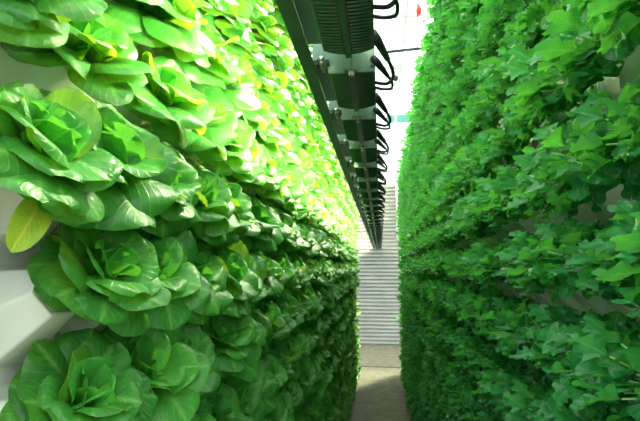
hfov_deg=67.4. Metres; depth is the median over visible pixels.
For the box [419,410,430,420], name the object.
ivy plant
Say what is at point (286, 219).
lettuce
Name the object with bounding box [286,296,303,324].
lettuce
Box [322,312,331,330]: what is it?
lettuce
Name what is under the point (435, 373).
ivy plant
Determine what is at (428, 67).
ivy plant
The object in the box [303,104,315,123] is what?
lettuce
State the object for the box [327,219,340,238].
lettuce
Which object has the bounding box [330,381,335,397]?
lettuce
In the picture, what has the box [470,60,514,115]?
ivy plant
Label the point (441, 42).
ivy plant
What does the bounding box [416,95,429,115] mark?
ivy plant
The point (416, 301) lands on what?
ivy plant
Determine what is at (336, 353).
lettuce
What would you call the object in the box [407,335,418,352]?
ivy plant
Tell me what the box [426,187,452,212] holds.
ivy plant
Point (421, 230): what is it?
ivy plant
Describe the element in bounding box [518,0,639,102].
ivy plant
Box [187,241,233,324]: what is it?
lettuce
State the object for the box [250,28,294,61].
lettuce
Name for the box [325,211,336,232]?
lettuce
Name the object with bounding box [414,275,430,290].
ivy plant
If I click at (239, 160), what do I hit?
lettuce
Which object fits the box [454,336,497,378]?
ivy plant
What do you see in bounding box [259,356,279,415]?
lettuce
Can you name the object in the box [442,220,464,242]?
ivy plant
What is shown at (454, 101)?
ivy plant
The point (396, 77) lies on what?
roof hook
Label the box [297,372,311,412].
lettuce
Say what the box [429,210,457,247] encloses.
ivy plant
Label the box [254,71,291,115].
lettuce
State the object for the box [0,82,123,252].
lettuce
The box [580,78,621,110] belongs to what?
cup
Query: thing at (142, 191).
lettuce
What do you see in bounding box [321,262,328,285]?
lettuce
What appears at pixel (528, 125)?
ivy plant
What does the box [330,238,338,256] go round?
lettuce
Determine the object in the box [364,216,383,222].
light
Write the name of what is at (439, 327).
ivy plant
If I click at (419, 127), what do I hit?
ivy plant
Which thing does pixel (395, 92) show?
downpipe
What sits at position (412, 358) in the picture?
ivy plant
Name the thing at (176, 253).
lettuce
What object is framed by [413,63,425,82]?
ivy plant
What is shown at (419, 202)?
ivy plant
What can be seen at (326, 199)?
lettuce
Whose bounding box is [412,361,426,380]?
ivy plant
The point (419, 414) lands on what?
ivy plant
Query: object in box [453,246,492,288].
ivy plant
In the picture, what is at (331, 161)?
lettuce
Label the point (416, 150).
ivy plant
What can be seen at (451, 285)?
ivy plant
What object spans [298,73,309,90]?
lettuce
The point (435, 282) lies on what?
ivy plant
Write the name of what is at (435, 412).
ivy plant
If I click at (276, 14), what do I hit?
lettuce
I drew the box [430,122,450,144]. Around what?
ivy plant
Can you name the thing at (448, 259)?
ivy plant
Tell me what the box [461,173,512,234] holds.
ivy plant
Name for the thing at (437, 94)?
ivy plant
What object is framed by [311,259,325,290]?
lettuce
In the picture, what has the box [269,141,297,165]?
lettuce
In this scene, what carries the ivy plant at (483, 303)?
attached to the tower at (527, 225)
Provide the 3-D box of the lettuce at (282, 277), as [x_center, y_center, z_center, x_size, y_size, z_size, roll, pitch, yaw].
[-0.323,0.346,2.654,0.259,0.281,0.334,-6,-9,41]
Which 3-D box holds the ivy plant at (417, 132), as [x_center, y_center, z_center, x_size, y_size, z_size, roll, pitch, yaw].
[1.250,-0.928,5.684,0.289,0.261,0.330,-1,-7,9]
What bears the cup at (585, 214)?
on the tower at (585, 214)
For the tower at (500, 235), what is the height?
4.933 m
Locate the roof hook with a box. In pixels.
[393,5,397,81]
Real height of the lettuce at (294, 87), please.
0.280 m
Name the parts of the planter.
panel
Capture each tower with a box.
[51,41,142,339]
[138,44,158,131]
[182,153,202,166]
[247,187,256,195]
[457,242,473,328]
[460,240,475,330]
[468,78,484,289]
[475,237,490,289]
[483,71,508,299]
[491,10,521,366]
[498,8,537,374]
[505,2,557,384]
[530,0,584,401]
[558,60,614,407]
[575,35,639,324]
[619,45,639,192]
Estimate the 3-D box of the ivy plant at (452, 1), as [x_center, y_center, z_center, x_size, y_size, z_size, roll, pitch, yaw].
[0.867,-1.241,2.792,0.305,0.244,0.315,-1,-7,5]
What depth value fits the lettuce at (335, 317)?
5.38 m
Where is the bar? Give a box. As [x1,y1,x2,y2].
[387,6,431,52]
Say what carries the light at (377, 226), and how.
attached to the rail
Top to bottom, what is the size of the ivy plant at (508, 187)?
0.242 m
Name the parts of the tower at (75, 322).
panel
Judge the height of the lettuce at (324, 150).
0.371 m
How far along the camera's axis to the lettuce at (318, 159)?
4.28 m
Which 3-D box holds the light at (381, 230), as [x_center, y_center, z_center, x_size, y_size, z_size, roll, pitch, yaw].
[0.875,0.262,7.692,0.267,0.172,0.511,-1,-7,7]
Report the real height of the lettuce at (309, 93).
0.303 m
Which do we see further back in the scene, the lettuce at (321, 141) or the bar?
the bar
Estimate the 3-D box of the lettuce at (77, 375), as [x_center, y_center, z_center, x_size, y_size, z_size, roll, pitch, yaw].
[-0.505,0.402,1.037,0.232,0.277,0.309,-2,-7,14]
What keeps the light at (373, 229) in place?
attached to the rail
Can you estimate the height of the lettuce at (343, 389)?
0.287 m
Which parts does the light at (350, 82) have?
bracket arm, reflector plate, plate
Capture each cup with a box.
[0,45,83,92]
[0,186,59,244]
[0,265,74,366]
[0,385,8,411]
[59,314,108,335]
[83,92,142,125]
[138,44,158,57]
[139,121,152,131]
[530,137,559,155]
[531,205,563,226]
[544,288,580,311]
[558,131,567,150]
[559,203,605,225]
[572,289,614,315]
[575,35,638,66]
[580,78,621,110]
[586,172,636,221]
[593,289,639,324]
[619,45,639,100]
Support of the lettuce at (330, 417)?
attached to the tower
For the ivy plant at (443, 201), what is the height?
0.305 m
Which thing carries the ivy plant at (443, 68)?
attached to the tower at (491, 240)
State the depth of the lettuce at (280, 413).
2.57 m
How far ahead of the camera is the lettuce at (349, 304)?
8.32 m
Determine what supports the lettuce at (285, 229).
attached to the tower at (251, 191)
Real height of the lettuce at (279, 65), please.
0.311 m
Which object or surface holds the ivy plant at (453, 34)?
attached to the tower at (507, 228)
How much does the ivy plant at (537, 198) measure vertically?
0.258 m
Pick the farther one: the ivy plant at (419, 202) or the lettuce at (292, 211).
the ivy plant at (419, 202)
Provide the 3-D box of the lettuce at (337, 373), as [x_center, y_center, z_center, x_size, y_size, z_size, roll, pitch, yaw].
[0.103,2.013,5.841,0.267,0.316,0.341,-6,-9,42]
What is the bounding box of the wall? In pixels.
[355,185,408,344]
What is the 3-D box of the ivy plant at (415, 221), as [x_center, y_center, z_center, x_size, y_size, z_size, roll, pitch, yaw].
[1.261,0.105,5.645,0.312,0.249,0.332,-5,-8,36]
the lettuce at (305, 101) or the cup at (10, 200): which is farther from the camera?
the lettuce at (305, 101)
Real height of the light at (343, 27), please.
0.172 m
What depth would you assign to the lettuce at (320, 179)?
4.53 m
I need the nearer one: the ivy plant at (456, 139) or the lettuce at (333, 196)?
the ivy plant at (456, 139)
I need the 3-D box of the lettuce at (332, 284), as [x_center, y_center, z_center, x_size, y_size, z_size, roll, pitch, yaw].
[0.041,0.917,5.459,0.341,0.315,0.318,2,-7,-15]
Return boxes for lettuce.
[0,0,107,47]
[0,12,153,105]
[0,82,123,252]
[0,328,157,420]
[27,223,170,336]
[39,88,177,230]
[101,326,210,420]
[103,0,215,66]
[122,46,214,149]
[131,228,210,330]
[137,0,175,17]
[140,139,201,237]
[151,101,237,160]
[152,10,246,88]
[181,322,220,398]
[185,158,239,245]
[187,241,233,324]
[190,52,260,116]
[191,398,216,420]
[196,118,252,175]
[196,238,258,320]
[197,0,252,45]
[197,314,258,381]
[199,165,251,243]
[204,0,238,10]
[206,382,250,420]
[216,26,267,65]
[220,361,265,420]
[223,138,266,184]
[237,50,280,94]
[237,84,276,137]
[237,140,283,193]
[239,189,260,249]
[241,186,283,251]
[245,0,274,18]
[247,12,283,46]
[247,252,267,304]
[248,250,280,298]
[248,319,266,359]
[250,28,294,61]
[250,303,272,355]
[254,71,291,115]
[254,118,294,157]
[254,165,291,204]
[254,298,290,348]
[255,109,283,142]
[255,167,303,207]
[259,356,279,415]
[261,246,296,301]
[262,0,284,26]
[262,251,288,298]
[263,202,290,244]
[264,348,287,396]
[265,55,294,87]
[266,297,297,339]
[267,395,294,420]
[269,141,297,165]
[271,341,293,383]
[272,16,289,37]
[276,112,305,133]
[276,142,309,174]
[276,207,304,250]
[276,209,296,245]
[277,88,299,129]
[277,198,302,216]
[280,384,293,416]
[282,334,301,379]
[285,252,310,288]
[285,380,303,418]
[286,69,303,99]
[286,188,313,219]
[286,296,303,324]
[288,37,298,63]
[288,124,307,147]
[289,219,319,257]
[290,289,306,335]
[291,82,313,116]
[291,263,303,293]
[292,48,303,76]
[293,333,311,371]
[294,220,310,252]
[295,412,305,420]
[296,149,311,181]
[296,289,313,325]
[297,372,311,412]
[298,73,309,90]
[299,127,319,156]
[300,257,313,289]
[300,287,323,320]
[301,327,316,350]
[301,402,311,420]
[302,325,318,351]
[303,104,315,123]
[303,170,315,187]
[303,175,316,190]
[303,199,315,222]
[304,202,321,227]
[305,109,316,131]
[305,363,316,396]
[306,394,319,420]
[307,87,314,104]
[307,257,321,285]
[308,179,322,200]
[308,259,315,279]
[308,318,323,346]
[310,115,327,138]
[310,163,329,174]
[310,357,323,382]
[311,102,318,109]
[311,108,322,120]
[311,134,328,145]
[311,152,323,170]
[311,227,329,259]
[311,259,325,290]
[311,348,325,383]
[312,228,324,250]
[313,134,331,156]
[313,382,323,409]
[314,155,326,173]
[314,200,327,230]
[314,290,323,305]
[315,175,327,199]
[316,286,329,310]
[316,347,325,367]
[317,193,328,204]
[319,258,334,283]
[319,314,328,336]
[319,317,325,341]
[320,345,330,363]
[320,377,329,404]
[320,408,324,420]
[321,161,333,183]
[321,204,329,231]
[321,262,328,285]
[321,285,331,308]
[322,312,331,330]
[322,366,332,390]
[322,401,326,413]
[323,149,335,160]
[323,198,334,210]
[323,310,331,324]
[324,186,332,204]
[324,211,331,231]
[324,223,338,236]
[324,339,331,360]
[325,141,332,158]
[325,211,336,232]
[325,332,333,349]
[325,396,331,406]
[325,407,334,420]
[326,204,339,216]
[326,239,333,257]
[326,258,342,276]
[326,284,335,309]
[326,358,334,381]
[327,193,336,212]
[327,212,337,234]
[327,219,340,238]
[327,310,339,326]
[327,330,335,352]
[328,155,336,166]
[328,260,337,280]
[328,353,337,374]
[329,177,337,193]
[329,240,345,261]
[329,398,339,420]
[330,158,340,172]
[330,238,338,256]
[330,238,342,259]
[330,283,336,299]
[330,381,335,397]
[331,325,340,349]
[332,176,337,192]
[332,376,339,392]
[333,180,341,199]
[333,283,341,300]
[333,350,339,375]
[333,397,338,406]
[334,160,360,420]
[334,172,342,181]
[334,201,341,218]
[334,232,344,242]
[335,302,339,321]
[335,370,338,380]
[335,391,340,409]
[336,322,346,339]
[336,349,342,363]
[338,366,344,382]
[339,380,347,398]
[339,401,346,419]
[340,340,347,356]
[341,394,348,410]
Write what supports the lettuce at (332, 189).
attached to the tower
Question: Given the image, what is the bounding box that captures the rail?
[276,0,374,248]
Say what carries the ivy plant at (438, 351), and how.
attached to the tower at (459, 244)
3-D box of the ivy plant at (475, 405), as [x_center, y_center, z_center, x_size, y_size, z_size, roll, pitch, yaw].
[0.858,1.038,2.480,0.289,0.252,0.326,0,-7,3]
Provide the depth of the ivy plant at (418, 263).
5.54 m
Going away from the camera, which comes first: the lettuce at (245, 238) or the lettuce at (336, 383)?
the lettuce at (245, 238)
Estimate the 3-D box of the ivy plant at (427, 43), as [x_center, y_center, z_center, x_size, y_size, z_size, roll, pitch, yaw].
[1.029,-1.354,4.050,0.310,0.250,0.320,-4,-8,30]
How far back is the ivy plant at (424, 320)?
5.22 m
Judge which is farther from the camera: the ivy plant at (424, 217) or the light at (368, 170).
the ivy plant at (424, 217)
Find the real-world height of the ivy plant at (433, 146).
0.262 m
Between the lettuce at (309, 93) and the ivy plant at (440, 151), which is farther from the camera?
the lettuce at (309, 93)
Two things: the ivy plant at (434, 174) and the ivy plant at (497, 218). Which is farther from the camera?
the ivy plant at (434, 174)
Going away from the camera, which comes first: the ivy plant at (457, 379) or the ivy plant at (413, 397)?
the ivy plant at (457, 379)
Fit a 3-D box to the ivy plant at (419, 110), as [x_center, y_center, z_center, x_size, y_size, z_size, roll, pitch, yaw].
[1.142,-1.026,4.943,0.278,0.259,0.322,-3,-8,28]
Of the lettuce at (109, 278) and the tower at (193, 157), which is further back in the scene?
the tower at (193, 157)
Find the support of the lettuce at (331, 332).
attached to the tower
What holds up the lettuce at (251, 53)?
attached to the tower
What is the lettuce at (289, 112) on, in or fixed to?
attached to the tower
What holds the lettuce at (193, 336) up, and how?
attached to the tower at (145, 124)
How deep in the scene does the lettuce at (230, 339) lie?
1.78 m
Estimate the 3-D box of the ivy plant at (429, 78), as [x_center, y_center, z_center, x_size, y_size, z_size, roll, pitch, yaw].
[1.105,-1.323,4.576,0.299,0.263,0.338,-3,-7,22]
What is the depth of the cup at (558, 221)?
1.90 m
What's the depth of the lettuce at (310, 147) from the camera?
3.75 m
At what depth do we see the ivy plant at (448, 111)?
3.29 m
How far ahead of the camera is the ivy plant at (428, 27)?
4.22 m
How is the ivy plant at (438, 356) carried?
attached to the tower at (464, 243)
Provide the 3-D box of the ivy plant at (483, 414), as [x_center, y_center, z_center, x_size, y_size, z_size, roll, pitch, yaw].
[0.821,0.998,2.158,0.279,0.244,0.314,0,-7,1]
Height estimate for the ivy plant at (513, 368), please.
0.233 m
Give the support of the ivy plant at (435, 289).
attached to the tower at (464, 243)
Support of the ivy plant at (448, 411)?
attached to the tower at (471, 241)
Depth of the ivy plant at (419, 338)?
5.58 m
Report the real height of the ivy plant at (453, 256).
0.249 m
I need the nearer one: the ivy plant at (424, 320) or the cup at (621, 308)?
the cup at (621, 308)
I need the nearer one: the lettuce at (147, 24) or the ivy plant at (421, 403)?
the lettuce at (147, 24)
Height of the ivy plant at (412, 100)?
0.260 m
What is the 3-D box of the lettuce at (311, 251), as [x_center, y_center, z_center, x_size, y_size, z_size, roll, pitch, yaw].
[-0.168,0.198,3.713,0.290,0.340,0.395,-5,-8,35]
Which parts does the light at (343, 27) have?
reflector plate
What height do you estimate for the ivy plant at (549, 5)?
0.260 m
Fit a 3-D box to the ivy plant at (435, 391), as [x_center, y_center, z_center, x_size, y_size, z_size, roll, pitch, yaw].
[1.071,1.493,4.077,0.296,0.264,0.333,1,-7,-10]
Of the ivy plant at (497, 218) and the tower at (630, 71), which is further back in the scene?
the ivy plant at (497, 218)
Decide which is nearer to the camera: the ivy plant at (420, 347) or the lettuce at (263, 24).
the lettuce at (263, 24)
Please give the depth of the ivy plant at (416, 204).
5.79 m
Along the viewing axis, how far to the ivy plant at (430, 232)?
4.16 m
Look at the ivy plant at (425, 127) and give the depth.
4.51 m
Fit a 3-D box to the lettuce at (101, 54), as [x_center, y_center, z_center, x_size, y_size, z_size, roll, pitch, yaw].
[-0.525,-0.359,1.077,0.242,0.277,0.286,-3,-7,24]
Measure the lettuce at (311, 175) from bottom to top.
0.299 m
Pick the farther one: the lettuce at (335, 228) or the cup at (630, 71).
the lettuce at (335, 228)
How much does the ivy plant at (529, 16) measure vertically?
0.258 m
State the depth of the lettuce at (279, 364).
2.55 m
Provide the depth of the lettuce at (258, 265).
2.12 m
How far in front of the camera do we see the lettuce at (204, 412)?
1.61 m
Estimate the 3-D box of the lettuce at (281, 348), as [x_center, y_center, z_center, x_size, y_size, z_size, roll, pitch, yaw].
[-0.285,0.875,2.813,0.270,0.267,0.329,-3,-7,26]
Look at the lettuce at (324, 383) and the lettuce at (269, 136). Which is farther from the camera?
the lettuce at (324, 383)
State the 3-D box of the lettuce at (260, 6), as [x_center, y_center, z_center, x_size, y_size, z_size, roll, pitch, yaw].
[-0.360,-1.037,2.223,0.246,0.308,0.333,-1,-7,12]
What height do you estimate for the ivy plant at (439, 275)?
0.284 m
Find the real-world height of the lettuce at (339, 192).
0.370 m
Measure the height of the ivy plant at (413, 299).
0.272 m
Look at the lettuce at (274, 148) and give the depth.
2.67 m
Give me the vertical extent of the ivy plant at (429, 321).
0.245 m
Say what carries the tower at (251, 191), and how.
on the floor
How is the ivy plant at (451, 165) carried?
attached to the tower at (500, 235)
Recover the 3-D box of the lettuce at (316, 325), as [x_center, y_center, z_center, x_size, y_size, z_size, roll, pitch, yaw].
[-0.127,1.012,4.105,0.316,0.302,0.361,0,-7,-3]
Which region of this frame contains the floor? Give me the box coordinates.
[350,345,412,420]
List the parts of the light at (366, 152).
reflector plate, plate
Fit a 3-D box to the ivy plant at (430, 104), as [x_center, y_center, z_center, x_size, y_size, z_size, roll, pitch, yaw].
[1.016,-0.856,3.952,0.301,0.271,0.298,2,-7,-18]
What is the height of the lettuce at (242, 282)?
0.341 m
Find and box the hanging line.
[416,0,421,51]
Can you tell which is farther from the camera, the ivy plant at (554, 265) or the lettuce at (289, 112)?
the lettuce at (289, 112)
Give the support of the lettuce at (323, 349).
attached to the tower
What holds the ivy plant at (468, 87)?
attached to the tower at (500, 235)
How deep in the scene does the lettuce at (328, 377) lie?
4.61 m
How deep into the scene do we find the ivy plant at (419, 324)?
5.88 m
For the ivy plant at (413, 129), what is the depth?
6.40 m
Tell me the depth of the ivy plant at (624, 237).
0.89 m
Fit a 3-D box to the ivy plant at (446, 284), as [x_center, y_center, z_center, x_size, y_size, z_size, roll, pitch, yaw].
[1.019,0.648,3.547,0.284,0.247,0.319,3,-7,-22]
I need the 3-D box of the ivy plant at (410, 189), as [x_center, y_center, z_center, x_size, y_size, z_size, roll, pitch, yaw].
[1.322,-0.312,6.447,0.353,0.281,0.366,-5,-9,39]
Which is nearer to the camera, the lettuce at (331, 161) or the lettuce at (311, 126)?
the lettuce at (311, 126)
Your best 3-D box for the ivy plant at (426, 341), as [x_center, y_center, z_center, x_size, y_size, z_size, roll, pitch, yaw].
[1.138,1.276,4.537,0.342,0.277,0.367,0,-7,3]
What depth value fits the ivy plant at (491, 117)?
2.34 m
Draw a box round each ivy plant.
[404,179,416,197]
[405,167,415,177]
[406,119,416,136]
[406,276,430,295]
[407,153,420,171]
[407,293,419,312]
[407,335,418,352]
[407,356,419,369]
[408,200,415,214]
[408,222,418,234]
[408,239,422,252]
[409,91,421,104]
[409,132,420,145]
[409,219,417,235]
[409,315,420,332]
[409,391,419,409]
[410,75,422,92]
[411,103,419,117]
[411,151,422,164]
[411,181,419,191]
[411,201,419,213]
[411,235,424,252]
[411,257,421,274]
[411,294,427,308]
[411,297,420,316]
[411,320,424,337]
[411,336,417,352]
[412,118,424,135]
[412,169,422,185]
[412,192,423,209]
[412,217,431,228]
[412,258,426,275]
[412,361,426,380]
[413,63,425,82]
[413,128,421,142]
[413,145,424,161]
[413,214,430,231]
[413,342,426,361]
[413,380,422,399]
[414,53,428,75]
[414,82,425,102]
[414,190,426,206]
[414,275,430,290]
[414,298,431,314]
[414,397,427,416]
[415,134,426,146]
[415,232,422,249]
[415,324,428,342]
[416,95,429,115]
[416,103,428,122]
[416,162,424,177]
[416,207,434,225]
[416,213,437,228]
[416,249,431,276]
[416,302,431,322]
[416,372,427,392]
[416,409,422,420]
[417,141,424,151]
[417,170,433,188]
[417,181,429,195]
[417,228,429,247]
[417,367,426,382]
[418,152,430,171]
[418,276,448,303]
[418,326,433,344]
[419,32,433,53]
[419,79,434,101]
[419,129,428,142]
[419,251,445,277]
[419,302,430,325]
[419,381,429,401]
[419,384,435,407]
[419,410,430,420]
[420,115,433,135]
[420,204,435,224]
[420,231,435,250]
[420,326,425,339]
[420,360,436,384]
[421,63,433,81]
[421,140,435,161]
[421,336,435,356]
[422,0,438,22]
[422,130,448,157]
[423,9,439,36]
[423,34,440,63]
[423,57,432,75]
[423,107,437,132]
[423,161,435,186]
[423,195,440,219]
[423,306,435,325]
[423,340,445,363]
[424,93,448,122]
[425,162,441,182]
[425,225,446,248]
[425,279,455,305]
[425,306,450,335]
[425,315,460,343]
[425,392,439,410]
[426,78,437,94]
[426,183,442,214]
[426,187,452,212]
[426,225,448,247]
[426,305,446,322]
[427,22,447,44]
[427,45,447,72]
[427,278,452,304]
[427,402,445,420]
[428,59,441,80]
[428,249,459,280]
[428,254,441,278]
[428,280,463,313]
[428,370,439,385]
[428,375,444,396]
[429,86,451,112]
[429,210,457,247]
[429,348,453,372]
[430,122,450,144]
[430,151,457,172]
[430,169,474,201]
[430,244,463,276]
[431,0,445,6]
[431,5,455,32]
[431,183,463,211]
[431,316,464,352]
[431,399,443,420]
[432,72,454,94]
[432,140,458,166]
[432,381,447,407]
[433,110,454,136]
[433,223,460,246]
[433,352,459,380]
[434,164,475,199]
[434,357,461,386]
[435,49,458,82]
[435,386,457,415]
[436,245,469,276]
[437,38,468,74]
[437,322,475,354]
[438,27,450,49]
[439,281,472,311]
[440,0,468,18]
[440,80,474,117]
[440,95,468,126]
[440,357,474,390]
[441,0,455,11]
[441,133,459,162]
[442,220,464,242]
[442,249,462,277]
[442,280,487,323]
[442,397,462,420]
[443,6,470,30]
[443,118,490,149]
[443,150,491,196]
[444,219,470,241]
[444,283,478,313]
[444,368,482,406]
[445,11,499,51]
[445,63,493,100]
[445,329,485,357]
[446,198,489,238]
[446,327,492,367]
[447,246,475,284]
[448,202,494,241]
[448,408,477,420]
[449,139,504,190]
[450,381,496,420]
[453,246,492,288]
[454,0,500,25]
[454,107,488,142]
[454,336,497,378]
[456,287,502,323]
[457,239,507,281]
[457,286,509,331]
[458,10,508,71]
[458,231,515,288]
[458,383,497,420]
[460,41,493,81]
[460,89,504,128]
[460,167,534,228]
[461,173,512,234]
[468,344,518,383]
[469,287,534,345]
[470,0,479,5]
[470,0,534,48]
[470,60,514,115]
[470,360,535,410]
[471,125,524,172]
[473,411,503,420]
[476,296,554,351]
[477,164,541,217]
[477,368,571,420]
[478,17,539,92]
[484,95,535,155]
[490,215,599,295]
[490,298,557,368]
[491,238,564,291]
[493,0,526,11]
[497,44,624,127]
[499,0,582,66]
[499,84,579,141]
[501,148,601,223]
[502,378,607,420]
[508,303,638,385]
[516,110,639,218]
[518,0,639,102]
[519,220,622,304]
[528,394,610,420]
[531,0,566,27]
[535,309,639,420]
[560,195,639,307]
[565,77,639,190]
[566,314,639,420]
[577,0,639,54]
[578,200,639,317]
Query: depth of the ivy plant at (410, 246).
6.23 m
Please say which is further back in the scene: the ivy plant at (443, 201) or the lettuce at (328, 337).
the lettuce at (328, 337)
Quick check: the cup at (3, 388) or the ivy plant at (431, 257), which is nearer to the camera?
the cup at (3, 388)
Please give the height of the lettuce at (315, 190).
0.333 m
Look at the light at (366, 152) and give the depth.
2.32 m
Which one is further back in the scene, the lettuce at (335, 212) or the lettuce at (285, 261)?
the lettuce at (335, 212)
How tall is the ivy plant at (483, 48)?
0.257 m
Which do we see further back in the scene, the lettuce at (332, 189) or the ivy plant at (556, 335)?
the lettuce at (332, 189)
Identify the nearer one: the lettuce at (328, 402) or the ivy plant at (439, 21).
the ivy plant at (439, 21)
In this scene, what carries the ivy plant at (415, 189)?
attached to the tower
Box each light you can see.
[294,0,399,57]
[312,29,394,111]
[328,93,391,143]
[338,129,388,163]
[345,153,387,178]
[350,171,386,189]
[354,184,385,198]
[357,193,384,205]
[359,201,384,210]
[361,207,383,215]
[363,212,383,219]
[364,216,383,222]
[365,220,383,225]
[366,223,382,228]
[367,226,382,230]
[368,228,382,232]
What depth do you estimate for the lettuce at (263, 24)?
2.45 m
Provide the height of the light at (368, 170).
0.172 m
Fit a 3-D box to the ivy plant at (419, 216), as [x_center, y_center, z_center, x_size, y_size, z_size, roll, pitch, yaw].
[1.182,0.030,5.061,0.314,0.251,0.334,-3,-7,21]
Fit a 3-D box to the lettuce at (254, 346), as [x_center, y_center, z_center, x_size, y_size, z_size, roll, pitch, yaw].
[-0.385,0.507,2.032,0.252,0.286,0.320,-2,-7,17]
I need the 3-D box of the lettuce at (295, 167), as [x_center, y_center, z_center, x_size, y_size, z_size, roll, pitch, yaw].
[-0.230,-0.384,3.260,0.334,0.299,0.237,2,-7,-20]
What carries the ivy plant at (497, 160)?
attached to the tower at (570, 302)
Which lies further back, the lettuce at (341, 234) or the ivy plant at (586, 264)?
the lettuce at (341, 234)
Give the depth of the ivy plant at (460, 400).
2.74 m
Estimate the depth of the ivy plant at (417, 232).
6.37 m
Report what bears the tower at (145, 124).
on the floor
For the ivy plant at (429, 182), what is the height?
0.275 m
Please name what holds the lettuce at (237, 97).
attached to the tower at (193, 157)
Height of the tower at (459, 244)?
4.933 m
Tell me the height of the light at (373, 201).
0.172 m
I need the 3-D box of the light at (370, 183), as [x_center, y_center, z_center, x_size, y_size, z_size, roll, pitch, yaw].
[0.316,-0.256,3.257,0.267,0.172,0.511,-1,-7,7]
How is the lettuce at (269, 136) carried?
attached to the tower
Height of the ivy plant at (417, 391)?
0.251 m
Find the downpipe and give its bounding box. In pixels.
[393,90,398,239]
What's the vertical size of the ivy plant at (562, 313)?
0.251 m
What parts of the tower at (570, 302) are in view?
panel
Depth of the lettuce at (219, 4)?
1.67 m
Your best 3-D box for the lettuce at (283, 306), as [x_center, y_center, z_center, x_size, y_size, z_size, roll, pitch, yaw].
[-0.280,0.626,2.859,0.294,0.278,0.302,-2,-7,15]
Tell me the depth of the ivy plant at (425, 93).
4.43 m
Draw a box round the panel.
[386,115,407,122]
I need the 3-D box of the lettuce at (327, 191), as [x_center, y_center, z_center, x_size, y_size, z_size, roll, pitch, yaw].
[-0.002,-0.185,5.061,0.287,0.294,0.313,1,-7,-10]
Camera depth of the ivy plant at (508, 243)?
1.89 m
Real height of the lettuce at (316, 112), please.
0.291 m
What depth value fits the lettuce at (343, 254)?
6.54 m
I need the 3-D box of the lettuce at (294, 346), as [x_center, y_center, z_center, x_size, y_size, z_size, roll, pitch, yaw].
[-0.254,0.927,3.078,0.281,0.299,0.299,0,-7,-3]
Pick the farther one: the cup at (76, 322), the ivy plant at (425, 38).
the ivy plant at (425, 38)
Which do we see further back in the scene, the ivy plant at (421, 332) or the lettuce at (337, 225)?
the lettuce at (337, 225)
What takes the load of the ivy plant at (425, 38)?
attached to the tower
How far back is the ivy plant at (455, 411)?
3.14 m
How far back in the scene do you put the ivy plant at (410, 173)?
6.62 m
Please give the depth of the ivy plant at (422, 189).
4.68 m
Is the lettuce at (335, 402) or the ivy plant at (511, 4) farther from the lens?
the lettuce at (335, 402)
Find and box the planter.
[0,45,83,411]
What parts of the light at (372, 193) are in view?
plate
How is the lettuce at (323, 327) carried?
attached to the tower
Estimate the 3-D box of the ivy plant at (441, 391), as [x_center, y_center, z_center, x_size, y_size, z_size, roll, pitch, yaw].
[1.056,1.463,3.835,0.292,0.254,0.328,-3,-7,21]
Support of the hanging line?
hanging from the ceiling
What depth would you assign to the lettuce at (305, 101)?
3.54 m
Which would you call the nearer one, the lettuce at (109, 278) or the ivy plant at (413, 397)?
the lettuce at (109, 278)
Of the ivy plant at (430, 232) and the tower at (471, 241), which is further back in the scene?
the ivy plant at (430, 232)
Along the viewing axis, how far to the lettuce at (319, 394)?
4.04 m
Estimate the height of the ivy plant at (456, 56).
0.282 m
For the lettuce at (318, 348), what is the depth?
4.40 m
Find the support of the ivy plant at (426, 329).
attached to the tower
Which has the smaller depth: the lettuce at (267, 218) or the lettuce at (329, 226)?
the lettuce at (267, 218)
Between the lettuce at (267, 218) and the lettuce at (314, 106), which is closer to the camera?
the lettuce at (267, 218)
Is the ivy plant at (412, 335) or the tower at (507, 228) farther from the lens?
the ivy plant at (412, 335)
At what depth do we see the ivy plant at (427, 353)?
4.30 m
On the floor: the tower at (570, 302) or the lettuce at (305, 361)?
the tower at (570, 302)
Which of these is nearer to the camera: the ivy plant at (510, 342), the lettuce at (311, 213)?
the ivy plant at (510, 342)
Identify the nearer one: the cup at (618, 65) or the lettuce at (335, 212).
the cup at (618, 65)
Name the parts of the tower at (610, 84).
panel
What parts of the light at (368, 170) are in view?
reflector plate, plate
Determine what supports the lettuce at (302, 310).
attached to the tower
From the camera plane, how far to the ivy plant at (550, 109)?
1.42 m
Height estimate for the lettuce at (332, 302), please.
0.349 m
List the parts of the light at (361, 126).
bracket arm, reflector plate, plate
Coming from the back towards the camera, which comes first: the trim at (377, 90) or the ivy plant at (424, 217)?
the trim at (377, 90)
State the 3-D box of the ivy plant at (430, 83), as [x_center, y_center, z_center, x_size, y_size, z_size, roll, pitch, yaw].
[1.058,-1.111,4.114,0.295,0.260,0.334,2,-7,-14]
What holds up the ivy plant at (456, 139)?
attached to the tower at (500, 235)
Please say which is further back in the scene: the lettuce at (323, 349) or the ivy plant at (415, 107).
the ivy plant at (415, 107)
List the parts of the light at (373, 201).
plate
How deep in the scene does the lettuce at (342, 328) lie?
6.20 m
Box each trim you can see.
[374,0,429,88]
[376,87,414,184]
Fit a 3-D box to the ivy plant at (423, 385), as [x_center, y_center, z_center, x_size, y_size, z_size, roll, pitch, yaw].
[1.190,1.857,4.974,0.328,0.276,0.360,-1,-7,10]
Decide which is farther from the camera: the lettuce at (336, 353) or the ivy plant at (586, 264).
the lettuce at (336, 353)
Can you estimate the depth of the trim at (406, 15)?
11.68 m
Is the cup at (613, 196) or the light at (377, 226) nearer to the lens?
the cup at (613, 196)
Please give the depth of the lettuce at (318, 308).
3.91 m
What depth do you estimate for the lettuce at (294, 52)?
3.33 m
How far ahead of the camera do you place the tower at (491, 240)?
2.93 m
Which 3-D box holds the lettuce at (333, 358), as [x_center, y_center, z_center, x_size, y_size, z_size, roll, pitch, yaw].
[0.045,1.701,5.397,0.312,0.288,0.362,0,-7,3]
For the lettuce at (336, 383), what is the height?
0.355 m
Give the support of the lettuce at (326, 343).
attached to the tower
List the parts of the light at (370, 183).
reflector plate, plate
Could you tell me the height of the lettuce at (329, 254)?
0.268 m

